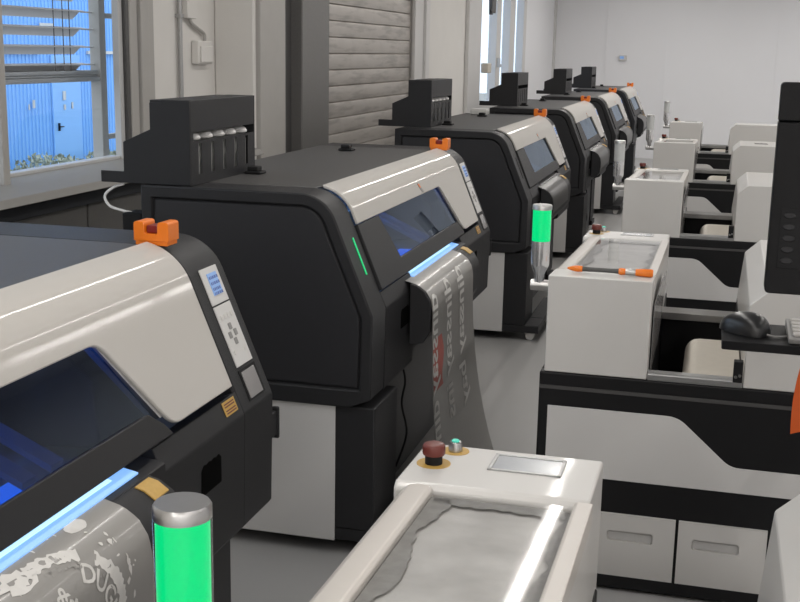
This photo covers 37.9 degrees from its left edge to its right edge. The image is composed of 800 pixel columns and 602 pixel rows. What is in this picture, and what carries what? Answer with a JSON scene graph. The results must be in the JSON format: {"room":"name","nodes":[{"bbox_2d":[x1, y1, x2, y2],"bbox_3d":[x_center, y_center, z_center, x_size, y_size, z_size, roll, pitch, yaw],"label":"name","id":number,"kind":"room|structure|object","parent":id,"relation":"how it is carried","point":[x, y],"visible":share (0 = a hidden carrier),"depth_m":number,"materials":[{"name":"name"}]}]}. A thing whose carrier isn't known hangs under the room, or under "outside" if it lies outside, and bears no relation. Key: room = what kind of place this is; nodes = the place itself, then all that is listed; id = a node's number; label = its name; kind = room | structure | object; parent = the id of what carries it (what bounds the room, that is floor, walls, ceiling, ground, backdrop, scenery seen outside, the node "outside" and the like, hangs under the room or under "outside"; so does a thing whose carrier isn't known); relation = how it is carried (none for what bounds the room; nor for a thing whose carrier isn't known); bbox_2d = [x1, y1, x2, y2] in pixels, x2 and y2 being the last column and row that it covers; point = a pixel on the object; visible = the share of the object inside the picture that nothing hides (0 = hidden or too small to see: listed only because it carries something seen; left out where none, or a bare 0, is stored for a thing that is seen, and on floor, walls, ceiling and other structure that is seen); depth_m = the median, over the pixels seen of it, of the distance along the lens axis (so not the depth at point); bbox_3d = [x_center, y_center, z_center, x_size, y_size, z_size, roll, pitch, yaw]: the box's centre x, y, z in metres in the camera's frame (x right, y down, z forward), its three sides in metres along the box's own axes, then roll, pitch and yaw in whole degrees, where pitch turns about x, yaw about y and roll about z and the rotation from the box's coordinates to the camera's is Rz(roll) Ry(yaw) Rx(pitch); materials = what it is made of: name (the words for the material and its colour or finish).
{"room":"print shop","nodes":[
{"label":"print shop","id":0,"kind":"room"},
{"bbox_2d":[211,137,223,170],"bbox_3d":[-0.699,-0.548,4.386,0.072,0.140,0.071,4,13,15],"label":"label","id":1,"kind":"object","parent":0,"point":[212,137],"depth_m":4.36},
{"bbox_2d":[222,135,234,167],"bbox_3d":[-0.671,-0.570,4.488,0.072,0.140,0.071,4,13,15],"label":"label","id":2,"kind":"object","parent":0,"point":[224,135],"depth_m":4.46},
{"bbox_2d":[234,133,245,165],"bbox_3d":[-0.643,-0.591,4.589,0.072,0.140,0.071,4,13,15],"label":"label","id":3,"kind":"object","parent":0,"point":[235,138],"depth_m":4.56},
{"bbox_2d":[153,0,554,115],"bbox_3d":[-1.517,-1.152,5.576,0.100,3.450,32.200,4,13,15],"label":"wall","id":4,"kind":"structure","parent":0,"point":[447,17],"depth_m":12.17,"materials":[{"name":"paint"}]},
{"bbox_2d":[0,183,143,221],"bbox_3d":[-1.797,-0.251,4.202,0.178,0.075,5.900,4,13,15],"label":"trim","id":5,"kind":"structure","parent":4,"relation":"attached to","point":[59,204],"depth_m":5.08,"materials":[{"name":"black plastic"}]},
{"bbox_2d":[12,192,141,228],"bbox_3d":[-1.839,0.263,4.303,0.116,0.968,5.065,4,13,15],"label":"trim","id":6,"kind":"structure","parent":4,"relation":"attached to","point":[98,214],"depth_m":5.46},
{"bbox_2d":[0,0,263,210],"bbox_3d":[-1.747,-1.189,3.991,0.388,1.820,5.900,4,13,15],"label":"window","id":7,"kind":"structure","parent":4,"relation":"in","point":[132,20],"depth_m":5.77,"materials":[{"name":"silver metal"}]},
{"bbox_2d":[2,0,115,157],"bbox_3d":[-2.029,-1.160,4.139,0.087,1.750,4.020,4,13,15],"label":"blind","id":8,"kind":"object","parent":7,"relation":"attached to","point":[18,73],"visible":0.85,"depth_m":5.67,"materials":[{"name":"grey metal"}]},
{"bbox_2d":[175,0,183,96],"bbox_3d":[-1.200,-1.887,6.308,0.035,2.210,0.040,4,13,15],"label":"cable conduit","id":9,"kind":"object","parent":4,"relation":"attached to","point":[179,15],"visible":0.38,"depth_m":6.40,"materials":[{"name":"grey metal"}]},
{"bbox_2d":[182,0,196,18],"bbox_3d":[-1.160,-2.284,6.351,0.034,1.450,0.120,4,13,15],"label":"electrical box","id":10,"kind":"object","parent":4,"relation":"attached to","point":[189,7],"visible":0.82,"depth_m":6.46,"materials":[{"name":"paint"}]},
{"bbox_2d":[188,18,212,63],"bbox_3d":[-1.134,-1.487,6.638,0.054,0.271,0.259,4,13,15],"label":"wall switch","id":11,"kind":"object","parent":4,"relation":"attached to","point":[202,51],"visible":1,"depth_m":6.61,"materials":[{"name":"paint"}]},
{"bbox_2d":[214,0,256,159],"bbox_3d":[-0.918,-1.443,7.096,0.250,3.400,0.460,4,13,15],"label":"trim","id":12,"kind":"structure","parent":4,"relation":"attached to","point":[235,20],"depth_m":6.86,"materials":[{"name":"paint"}]},
{"bbox_2d":[255,0,285,158],"bbox_3d":[-0.798,-1.441,7.100,0.080,3.400,0.470,4,13,15],"label":"pillar","id":13,"kind":"structure","parent":4,"relation":"attached to","point":[270,14],"depth_m":7.06,"materials":[{"name":"grey paint"}]},
{"bbox_2d":[285,0,290,152],"bbox_3d":[-0.851,-1.554,7.620,0.100,3.400,0.530,4,13,15],"label":"trim","id":14,"kind":"structure","parent":4,"relation":"attached to","point":[287,2],"depth_m":7.81,"materials":[{"name":"grey paint"}]},
{"bbox_2d":[291,0,328,151],"bbox_3d":[-0.667,-1.660,8.129,0.177,3.400,0.570,4,13,15],"label":"door frame","id":15,"kind":"structure","parent":4,"relation":"attached to","point":[309,18],"depth_m":7.98,"materials":[{"name":"grey metal"}]},
{"bbox_2d":[329,0,410,144],"bbox_3d":[-0.326,-1.844,9.944,0.081,3.008,2.950,4,13,15],"label":"roller shutter","id":16,"kind":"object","parent":4,"relation":"in","point":[369,40],"depth_m":9.92,"materials":[{"name":"grey metal"}]},
{"bbox_2d":[411,0,430,79],"bbox_3d":[0.202,-2.365,11.478,0.067,3.400,0.470,4,13,15],"label":"trim","id":17,"kind":"structure","parent":4,"relation":"attached to","point":[421,9],"depth_m":11.41,"materials":[{"name":"paint"}]},
{"bbox_2d":[463,0,526,113],"bbox_3d":[1.316,-3.574,15.531,0.170,2.300,4.250,4,13,15],"label":"window","id":18,"kind":"structure","parent":4,"relation":"in","point":[473,27],"depth_m":15.34,"materials":[{"name":"paint"}]},
{"bbox_2d":[481,63,490,72],"bbox_3d":[1.072,-2.899,14.512,0.090,0.120,0.230,4,13,15],"label":"box","id":19,"kind":"object","parent":18,"relation":"attached to","point":[485,67],"visible":1,"depth_m":14.41,"materials":[{"name":"beige plastic"}]},
{"bbox_2d":[489,0,495,14],"bbox_3d":[1.164,-3.769,14.632,0.060,0.346,0.250,4,13,15],"label":"blind","id":20,"kind":"object","parent":18,"relation":"hanging from","point":[492,3],"visible":1,"depth_m":14.56,"materials":[{"name":"grey metal"}]},
{"bbox_2d":[551,0,557,78],"bbox_3d":[2.728,-4.302,20.699,0.030,3.400,0.160,4,13,15],"label":"trim","id":21,"kind":"structure","parent":4,"relation":"attached to","point":[556,1],"depth_m":20.58,"materials":[{"name":"paint"}]},
{"bbox_2d":[230,158,720,601],"bbox_3d":[2.745,0.905,4.830,9.400,0.100,32.600,4,13,15],"label":"floor","id":22,"kind":"structure","parent":0,"point":[266,566],"depth_m":5.40,"materials":[{"name":"grey concrete"}]},
{"bbox_2d":[123,209,141,229],"bbox_3d":[-0.960,0.267,4.354,0.075,1.210,0.100,4,13,15],"label":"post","id":23,"kind":"object","parent":22,"relation":"on","point":[129,218],"visible":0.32,"depth_m":4.19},
{"bbox_2d":[0,222,279,601],"bbox_3d":[-0.990,0.645,2.273,0.960,1.344,2.202,4,13,15],"label":"printer","id":24,"kind":"object","parent":22,"relation":"on","point":[132,375],"visible":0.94,"depth_m":2.53,"materials":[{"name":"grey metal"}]},
{"bbox_2d":[0,499,154,601],"bbox_3d":[-0.598,0.931,1.986,0.280,0.959,0.770,4,13,15],"label":"film","id":25,"kind":"object","parent":24,"relation":"hanging from","point":[104,554],"visible":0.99,"depth_m":2.10,"materials":[{"name":"grey plastic"}]},
{"bbox_2d":[44,562,116,599],"bbox_3d":[-0.560,0.571,2.076,0.023,0.249,0.169,10,15,36],"label":"print","id":26,"kind":"object","parent":25,"relation":"attached to","point":[66,580],"depth_m":2.04},
{"bbox_2d":[133,218,178,245],"bbox_3d":[-0.607,-0.171,2.903,0.094,0.059,0.060,4,13,15],"label":"holder","id":27,"kind":"object","parent":24,"relation":"on","point":[165,233],"visible":1,"depth_m":2.88,"materials":[{"name":"plastic"}]},
{"bbox_2d":[141,143,490,541],"bbox_3d":[-0.183,0.032,5.192,0.960,1.344,2.202,4,13,15],"label":"printer","id":28,"kind":"object","parent":22,"relation":"on","point":[317,248],"visible":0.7,"depth_m":4.17,"materials":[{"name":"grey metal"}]},
{"bbox_2d":[101,95,254,185],"bbox_3d":[-0.826,-0.622,4.406,0.350,0.298,0.600,4,13,15],"label":"station","id":29,"kind":"object","parent":28,"relation":"on","point":[167,153],"visible":0.96,"depth_m":4.14,"materials":[{"name":"black plastic"}]},
{"bbox_2d":[103,183,131,211],"bbox_3d":[-1.001,-0.364,4.218,0.143,0.129,0.017,1,12,1],"label":"tube","id":30,"kind":"object","parent":29,"relation":"attached to","point":[120,184],"visible":0.86,"depth_m":4.21,"materials":[{"name":"white plastic"}]},
{"bbox_2d":[193,132,200,173],"bbox_3d":[-0.755,-0.520,4.180,0.082,0.170,0.081,4,13,15],"label":"ink bottle","id":31,"kind":"object","parent":29,"relation":"in","point":[196,136],"visible":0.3,"depth_m":4.15,"materials":[{"name":"white plastic"}]},
{"bbox_2d":[150,95,253,132],"bbox_3d":[-0.730,-0.705,4.362,0.155,0.114,0.584,4,13,15],"label":"hood","id":32,"kind":"object","parent":29,"relation":"attached to","point":[193,114],"depth_m":4.16,"materials":[{"name":"black plastic"}]},
{"bbox_2d":[196,131,212,173],"bbox_3d":[-0.727,-0.542,4.282,0.082,0.170,0.081,4,13,15],"label":"ink bottle","id":33,"kind":"object","parent":29,"relation":"in","point":[203,134],"visible":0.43,"depth_m":4.24,"materials":[{"name":"white plastic"}]},
{"bbox_2d":[208,129,224,170],"bbox_3d":[-0.699,-0.563,4.383,0.082,0.170,0.081,4,13,15],"label":"ink bottle","id":34,"kind":"object","parent":29,"relation":"in","point":[216,133],"visible":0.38,"depth_m":4.35,"materials":[{"name":"white plastic"}]},
{"bbox_2d":[221,127,235,167],"bbox_3d":[-0.670,-0.584,4.485,0.082,0.170,0.081,4,13,15],"label":"ink bottle","id":35,"kind":"object","parent":29,"relation":"in","point":[228,131],"visible":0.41,"depth_m":4.45,"materials":[{"name":"white plastic"}]},
{"bbox_2d":[232,126,246,165],"bbox_3d":[-0.642,-0.606,4.586,0.082,0.170,0.081,4,13,15],"label":"ink bottle","id":36,"kind":"object","parent":29,"relation":"in","point":[239,129],"visible":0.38,"depth_m":4.55,"materials":[{"name":"white plastic"}]},
{"bbox_2d":[430,137,450,150],"bbox_3d":[0.200,-0.784,5.822,0.094,0.059,0.060,4,13,15],"label":"holder","id":37,"kind":"object","parent":28,"relation":"on","point":[444,144],"visible":1,"depth_m":5.80,"materials":[{"name":"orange plastic"}]},
{"bbox_2d":[406,250,492,449],"bbox_3d":[0.209,0.318,4.905,0.280,0.959,0.770,4,13,15],"label":"film","id":38,"kind":"object","parent":28,"relation":"hanging from","point":[458,410],"visible":0.83,"depth_m":4.88,"materials":[{"name":"grey plastic"}]},
{"bbox_2d":[152,439,799,601],"bbox_3d":[0.536,0.849,1.563,1.528,1.303,1.543,4,13,15],"label":"machine","id":39,"kind":"object","parent":22,"relation":"on","point":[461,524],"visible":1,"depth_m":1.89,"materials":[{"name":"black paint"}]},
{"bbox_2d":[154,520,211,601],"bbox_3d":[-0.244,0.293,1.315,0.062,0.104,0.061,4,13,15],"label":"lamp","id":40,"kind":"object","parent":39,"relation":"on","point":[182,547],"depth_m":1.29,"materials":[{"name":"green plastic"}]},
{"bbox_2d":[757,494,799,601],"bbox_3d":[0.886,0.614,1.409,0.810,0.324,1.500,4,13,15],"label":"hood","id":41,"kind":"object","parent":39,"relation":"attached to","point":[780,582],"depth_m":2.03,"materials":[{"name":"white plastic"}]},
{"bbox_2d":[395,112,570,339],"bbox_3d":[0.705,-0.642,8.404,0.960,1.344,2.202,4,13,15],"label":"printer","id":42,"kind":"object","parent":22,"relation":"on","point":[506,157],"visible":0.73,"depth_m":7.38,"materials":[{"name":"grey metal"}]},
{"bbox_2d":[378,78,451,126],"bbox_3d":[0.109,-1.333,7.788,0.350,0.298,0.600,4,13,15],"label":"station","id":43,"kind":"object","parent":42,"relation":"on","point":[417,109],"visible":0.98,"depth_m":7.51,"materials":[{"name":"black plastic"}]},
{"bbox_2d":[409,78,451,97],"bbox_3d":[0.205,-1.415,7.744,0.155,0.114,0.584,4,13,15],"label":"hood","id":44,"kind":"object","parent":43,"relation":"attached to","point":[430,87],"depth_m":7.48,"materials":[{"name":"black plastic"}]},
{"bbox_2d":[471,108,489,114],"bbox_3d":[0.630,-1.490,9.167,0.130,0.045,0.120,4,13,15],"label":"clear plastic box","id":45,"kind":"object","parent":42,"relation":"on","point":[475,111],"visible":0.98,"depth_m":9.12,"materials":[{"name":"plastic"}]},
{"bbox_2d":[534,109,546,116],"bbox_3d":[1.088,-1.459,9.034,0.094,0.059,0.060,4,13,15],"label":"holder","id":46,"kind":"object","parent":42,"relation":"on","point":[543,112],"visible":1,"depth_m":9.01,"materials":[{"name":"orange plastic"}]},
{"bbox_2d":[538,176,567,212],"bbox_3d":[1.041,-0.746,8.050,0.150,0.172,0.770,4,13,15],"label":"fabric","id":47,"kind":"object","parent":42,"relation":"attached to","point":[558,188],"visible":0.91,"depth_m":8.01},
{"bbox_2d":[490,98,609,252],"bbox_3d":[1.532,-1.272,11.399,0.960,1.344,2.202,4,13,15],"label":"printer","id":48,"kind":"object","parent":22,"relation":"on","point":[578,125],"visible":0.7,"depth_m":10.40,"materials":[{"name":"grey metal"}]},
{"bbox_2d":[479,72,528,105],"bbox_3d":[0.978,-1.993,10.934,0.350,0.298,0.600,4,13,15],"label":"station","id":49,"kind":"object","parent":48,"relation":"on","point":[513,89],"visible":0.98,"depth_m":10.66,"materials":[{"name":"black plastic"}]},
{"bbox_2d":[501,72,527,85],"bbox_3d":[1.074,-2.075,10.890,0.155,0.114,0.584,4,13,15],"label":"hood","id":50,"kind":"object","parent":49,"relation":"attached to","point":[509,78],"depth_m":10.62,"materials":[{"name":"black plastic"}]},
{"bbox_2d":[581,95,590,101],"bbox_3d":[1.915,-2.088,12.029,0.094,0.059,0.060,4,13,15],"label":"holder","id":51,"kind":"object","parent":48,"relation":"on","point":[588,98],"visible":0.97,"depth_m":12.01,"materials":[{"name":"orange plastic"}]},
{"bbox_2d":[590,144,608,167],"bbox_3d":[1.869,-1.375,11.045,0.150,0.172,0.770,4,13,15],"label":"flap","id":52,"kind":"object","parent":48,"relation":"attached to","point":[602,151],"visible":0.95,"depth_m":11.01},
{"bbox_2d":[541,90,632,213],"bbox_3d":[2.352,-1.895,14.365,0.960,1.344,2.202,4,13,15],"label":"printer","id":53,"kind":"object","parent":22,"relation":"on","point":[609,106],"visible":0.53,"depth_m":13.37,"materials":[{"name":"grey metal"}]},
{"bbox_2d":[536,68,572,93],"bbox_3d":[1.887,-2.684,14.221,0.350,0.298,0.600,4,13,15],"label":"station","id":54,"kind":"object","parent":53,"relation":"on","point":[561,82],"visible":0.94,"depth_m":13.94,"materials":[{"name":"black plastic"}]},
{"bbox_2d":[553,68,572,78],"bbox_3d":[1.983,-2.766,14.177,0.155,0.114,0.584,4,13,15],"label":"hood","id":55,"kind":"object","parent":54,"relation":"attached to","point":[561,73],"depth_m":13.91,"materials":[{"name":"black plastic"}]},
{"bbox_2d":[609,88,616,92],"bbox_3d":[2.735,-2.711,14.995,0.094,0.059,0.060,4,13,15],"label":"holder","id":56,"kind":"object","parent":53,"relation":"on","point":[614,90],"visible":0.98,"depth_m":14.97,"materials":[{"name":"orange plastic"}]},
{"bbox_2d":[619,126,631,143],"bbox_3d":[2.688,-1.998,14.012,0.150,0.172,0.770,4,13,15],"label":"flap","id":57,"kind":"object","parent":53,"relation":"attached to","point":[625,129],"visible":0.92,"depth_m":13.96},
{"bbox_2d":[573,84,646,181],"bbox_3d":[3.146,-2.498,17.237,0.960,1.344,2.202,4,13,15],"label":"printer","id":58,"kind":"object","parent":22,"relation":"on","point":[629,96],"visible":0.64,"depth_m":16.24,"materials":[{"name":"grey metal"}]},
{"bbox_2d":[572,66,595,87],"bbox_3d":[2.642,-3.257,16.951,0.350,0.298,0.600,4,13,15],"label":"station","id":59,"kind":"object","parent":58,"relation":"on","point":[587,78],"visible":0.87,"depth_m":16.67,"materials":[{"name":"black plastic"}]},
{"bbox_2d":[583,66,595,74],"bbox_3d":[2.737,-3.339,16.908,0.155,0.114,0.584,4,13,15],"label":"hood","id":60,"kind":"object","parent":59,"relation":"attached to","point":[589,70],"depth_m":16.63,"materials":[{"name":"black plastic"}]},
{"bbox_2d":[638,115,646,127],"bbox_3d":[3.482,-2.601,16.884,0.150,0.172,0.770,4,13,15],"label":"flap","id":61,"kind":"object","parent":58,"relation":"attached to","point":[642,117],"visible":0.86,"depth_m":16.86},
{"bbox_2d":[530,203,799,601],"bbox_3d":[1.340,0.237,4.473,1.528,1.303,1.543,4,13,15],"label":"machine","id":62,"kind":"object","parent":22,"relation":"on","point":[691,436],"visible":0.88,"depth_m":3.86,"materials":[{"name":"black paint"}]},
{"bbox_2d":[532,210,551,241],"bbox_3d":[0.476,-0.255,3.922,0.062,0.104,0.061,4,13,15],"label":"lamp","id":63,"kind":"object","parent":62,"relation":"on","point":[541,227],"depth_m":3.90,"materials":[{"name":"green plastic"}]},
{"bbox_2d":[567,265,652,277],"bbox_3d":[0.699,-0.101,3.882,0.282,0.027,0.028,4,13,15],"label":"brush","id":64,"kind":"object","parent":62,"relation":"on","point":[621,271],"visible":1,"depth_m":3.87,"materials":[{"name":"orange plastic"}]},
{"bbox_2d":[721,324,799,354],"bbox_3d":[1.266,0.144,3.209,0.750,0.215,0.866,4,13,15],"label":"keyboard tray","id":65,"kind":"object","parent":62,"relation":"attached to","point":[729,341],"visible":0.55,"depth_m":2.87,"materials":[{"name":"black plastic"}]},
{"bbox_2d":[719,311,786,337],"bbox_3d":[0.892,0.055,2.948,0.177,0.054,0.093,11,16,39],"label":"computer mouse","id":66,"kind":"object","parent":65,"relation":"on","point":[743,323],"visible":0.87,"depth_m":2.92,"materials":[{"name":"black plastic"}]},
{"bbox_2d":[785,318,799,343],"bbox_3d":[1.192,0.088,2.870,0.455,0.031,0.180,4,13,15],"label":"keyboard","id":67,"kind":"object","parent":65,"relation":"on","point":[792,325],"visible":1,"depth_m":2.90,"materials":[{"name":"grey paint"}]},
{"bbox_2d":[790,369,799,433],"bbox_3d":[1.071,0.231,2.801,0.239,0.215,0.024,4,13,15],"label":"cloth","id":68,"kind":"object","parent":65,"relation":"hanging from","point":[795,414],"visible":1,"depth_m":2.84,"materials":[{"name":"orange fabric"}]},
{"bbox_2d":[737,240,799,392],"bbox_3d":[1.690,0.003,4.318,0.810,0.324,1.500,4,13,15],"label":"hood","id":69,"kind":"object","parent":62,"relation":"attached to","point":[757,372],"depth_m":3.72,"materials":[{"name":"white plastic"}]},
{"bbox_2d":[764,82,799,294],"bbox_3d":[1.013,0.086,2.279,0.578,0.990,0.412,4,13,15],"label":"computer monitor","id":70,"kind":"object","parent":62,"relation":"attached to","point":[782,265],"visible":1,"depth_m":2.43,"materials":[{"name":"black plastic"}]},
{"bbox_2d":[612,140,772,311],"bbox_3d":[2.163,-0.388,7.449,1.528,1.303,1.543,4,13,15],"label":"machine","id":71,"kind":"object","parent":22,"relation":"on","point":[707,250],"visible":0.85,"depth_m":6.80,"materials":[{"name":"black paint"}]},
{"bbox_2d":[614,143,624,161],"bbox_3d":[1.299,-0.880,6.898,0.062,0.104,0.061,4,13,15],"label":"lamp","id":72,"kind":"object","parent":71,"relation":"on","point":[619,150],"depth_m":6.87,"materials":[{"name":"white plastic"}]},
{"bbox_2d":[732,172,772,241],"bbox_3d":[2.512,-0.622,7.294,0.810,0.324,1.500,4,13,15],"label":"hood","id":73,"kind":"object","parent":71,"relation":"attached to","point":[753,190],"depth_m":6.68,"materials":[{"name":"white plastic"}]},
{"bbox_2d":[645,115,775,212],"bbox_3d":[2.985,-1.012,10.425,1.528,1.303,1.543,4,13,15],"label":"machine","id":74,"kind":"object","parent":22,"relation":"on","point":[710,190],"visible":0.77,"depth_m":9.76,"materials":[{"name":"black paint"}]},
{"bbox_2d":[646,117,654,129],"bbox_3d":[2.121,-1.505,9.873,0.062,0.104,0.061,4,13,15],"label":"lamp","id":75,"kind":"object","parent":74,"relation":"on","point":[650,120],"depth_m":9.85,"materials":[{"name":"white plastic"}]},
{"bbox_2d":[729,141,775,184],"bbox_3d":[3.335,-1.247,10.270,0.810,0.324,1.500,4,13,15],"label":"hood","id":76,"kind":"object","parent":74,"relation":"attached to","point":[746,156],"depth_m":9.62,"materials":[{"name":"white plastic"}]},
{"bbox_2d":[663,101,776,168],"bbox_3d":[3.802,-1.633,13.382,1.528,1.303,1.543,4,13,15],"label":"machine","id":77,"kind":"object","parent":22,"relation":"on","point":[710,156],"visible":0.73,"depth_m":12.70,"materials":[{"name":"black paint"}]},
{"bbox_2d":[664,103,669,112],"bbox_3d":[2.938,-2.126,12.831,0.062,0.104,0.061,4,13,15],"label":"lamp","id":78,"kind":"object","parent":77,"relation":"on","point":[666,105],"depth_m":12.81,"materials":[{"name":"white plastic"}]},
{"bbox_2d":[728,123,776,154],"bbox_3d":[4.152,-1.868,13.227,0.810,0.324,1.500,4,13,15],"label":"hood","id":79,"kind":"object","parent":77,"relation":"attached to","point":[739,131],"depth_m":12.56,"materials":[{"name":"white plastic"}]},
{"bbox_2d":[555,0,799,158],"bbox_3d":[7.007,-4.044,19.761,9.400,3.450,0.200,4,13,15],"label":"wall","id":80,"kind":"structure","parent":0,"point":[721,55],"depth_m":20.19,"materials":[{"name":"white paint"}]},
{"bbox_2d":[619,55,626,60],"bbox_3d":[3.905,-4.259,20.437,0.130,0.090,0.055,4,13,15],"label":"thermostat","id":81,"kind":"object","parent":80,"relation":"attached to","point":[621,57],"visible":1,"depth_m":20.42,"materials":[{"name":"white plastic"}]},
{"bbox_2d":[603,0,782,137],"bbox_3d":[5.010,-4.147,20.179,2.904,3.400,0.012,4,13,15],"label":"trim","id":82,"kind":"structure","parent":80,"relation":"attached to","point":[608,0],"depth_m":20.22,"materials":[{"name":"white paint"}]},
{"label":"outside","id":83,"kind":"structure","parent":0,"visible":0},
{"bbox_2d":[479,93,486,100],"bbox_3d":[-9.583,-4.041,28.263,26.700,0.150,70.000,4,13,15],"label":"ground","id":84,"kind":"structure","parent":83,"point":[482,96],"depth_m":55.70,"materials":[{"name":"white"}]},
{"bbox_2d":[1,0,115,169],"bbox_3d":[-4.105,-6.521,22.566,0.380,7.300,25.080,4,13,15],"label":"building exterior","id":85,"kind":"structure","parent":84,"relation":"on","point":[51,118],"depth_m":18.14,"materials":[{"name":"blue metal"}]},
{"bbox_2d":[10,150,115,170],"bbox_3d":[-4.997,-2.117,18.192,0.595,0.591,4.696,4,13,15],"label":"shrub","id":86,"kind":"object","parent":84,"relation":"on","point":[36,159],"visible":0.22,"depth_m":17.25,"materials":[{"name":"green plant"}]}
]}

